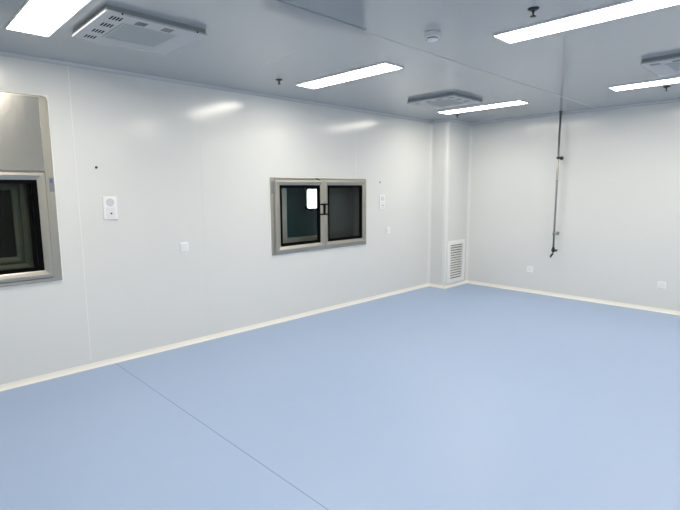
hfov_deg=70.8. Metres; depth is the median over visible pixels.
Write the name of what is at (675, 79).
recessed light
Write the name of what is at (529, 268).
wall socket
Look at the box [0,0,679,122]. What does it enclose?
ceiling
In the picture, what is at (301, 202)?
window pane
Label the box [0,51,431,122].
trim
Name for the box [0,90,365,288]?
trim
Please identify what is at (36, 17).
recessed light
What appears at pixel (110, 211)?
intercom panel
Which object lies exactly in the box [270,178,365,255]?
window
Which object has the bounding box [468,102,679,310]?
wall
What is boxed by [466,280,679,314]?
baseboard
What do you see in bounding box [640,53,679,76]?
unit
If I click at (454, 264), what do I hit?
return air grille
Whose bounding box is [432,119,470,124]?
trim
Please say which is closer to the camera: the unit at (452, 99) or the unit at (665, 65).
the unit at (665, 65)
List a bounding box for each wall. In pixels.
[0,56,431,384]
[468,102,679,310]
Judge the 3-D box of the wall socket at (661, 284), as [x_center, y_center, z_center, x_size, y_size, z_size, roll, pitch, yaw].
[4.197,0.392,6.240,0.012,0.094,0.094,-8,11,-44]
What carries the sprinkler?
attached to the ceiling
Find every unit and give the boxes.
[72,5,206,54]
[407,92,482,108]
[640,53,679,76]
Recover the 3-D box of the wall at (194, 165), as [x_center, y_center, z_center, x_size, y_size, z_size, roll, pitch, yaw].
[-0.819,-0.501,5.702,7.850,2.700,0.051,-8,11,-44]
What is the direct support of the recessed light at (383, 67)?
in the ceiling
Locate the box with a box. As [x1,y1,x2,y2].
[0,91,62,286]
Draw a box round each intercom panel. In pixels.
[102,196,117,219]
[379,195,384,208]
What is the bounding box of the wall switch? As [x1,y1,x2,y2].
[180,242,188,251]
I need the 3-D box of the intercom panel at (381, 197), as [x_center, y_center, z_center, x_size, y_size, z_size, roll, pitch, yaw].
[0.621,-0.777,7.039,0.124,0.210,0.020,-8,11,-44]
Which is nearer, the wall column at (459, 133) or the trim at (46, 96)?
the trim at (46, 96)
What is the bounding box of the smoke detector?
[425,30,439,41]
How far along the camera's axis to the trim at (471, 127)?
8.12 m
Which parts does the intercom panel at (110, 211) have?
button plate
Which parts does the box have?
frame, panel, panel, frame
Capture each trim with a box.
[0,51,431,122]
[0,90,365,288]
[427,124,432,282]
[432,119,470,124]
[441,122,450,284]
[465,126,472,279]
[471,99,679,124]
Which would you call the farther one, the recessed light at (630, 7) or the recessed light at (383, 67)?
the recessed light at (383, 67)
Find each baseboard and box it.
[0,283,428,390]
[429,280,465,288]
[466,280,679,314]
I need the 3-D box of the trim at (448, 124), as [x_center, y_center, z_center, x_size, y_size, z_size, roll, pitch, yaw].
[1.707,-0.798,7.711,0.061,2.595,0.061,-8,11,-44]
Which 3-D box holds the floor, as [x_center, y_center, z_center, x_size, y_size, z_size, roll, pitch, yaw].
[1.620,1.183,3.426,7.750,0.051,6.900,-8,11,-44]
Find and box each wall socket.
[527,266,532,271]
[657,281,665,288]
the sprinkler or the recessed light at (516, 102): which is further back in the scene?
the recessed light at (516, 102)
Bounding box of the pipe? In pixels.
[550,111,563,257]
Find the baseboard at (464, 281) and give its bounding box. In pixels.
[429,280,465,288]
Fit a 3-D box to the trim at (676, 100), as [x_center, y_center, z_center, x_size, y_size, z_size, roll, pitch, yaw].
[4.472,-1.869,5.620,0.030,0.030,6.585,-8,11,-44]
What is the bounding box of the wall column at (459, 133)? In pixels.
[430,121,470,285]
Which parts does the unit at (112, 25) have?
filter frame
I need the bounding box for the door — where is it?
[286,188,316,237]
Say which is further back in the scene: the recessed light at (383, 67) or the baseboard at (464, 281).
the baseboard at (464, 281)
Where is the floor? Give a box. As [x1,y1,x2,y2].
[0,283,679,509]
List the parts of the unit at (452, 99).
filter frame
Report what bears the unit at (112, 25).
attached to the ceiling
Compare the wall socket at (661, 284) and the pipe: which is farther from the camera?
the pipe
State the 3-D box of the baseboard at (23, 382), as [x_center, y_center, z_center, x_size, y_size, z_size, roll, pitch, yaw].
[-1.028,0.848,5.624,7.076,0.050,0.020,-8,11,-44]
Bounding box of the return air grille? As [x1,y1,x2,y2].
[447,239,464,283]
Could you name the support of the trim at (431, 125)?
attached to the wall at (194, 165)
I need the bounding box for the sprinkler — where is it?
[527,6,538,17]
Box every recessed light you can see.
[5,0,91,36]
[296,62,403,88]
[437,100,528,113]
[493,0,679,43]
[608,77,679,90]
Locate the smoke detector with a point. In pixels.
(430, 35)
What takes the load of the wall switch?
attached to the wall at (194, 165)

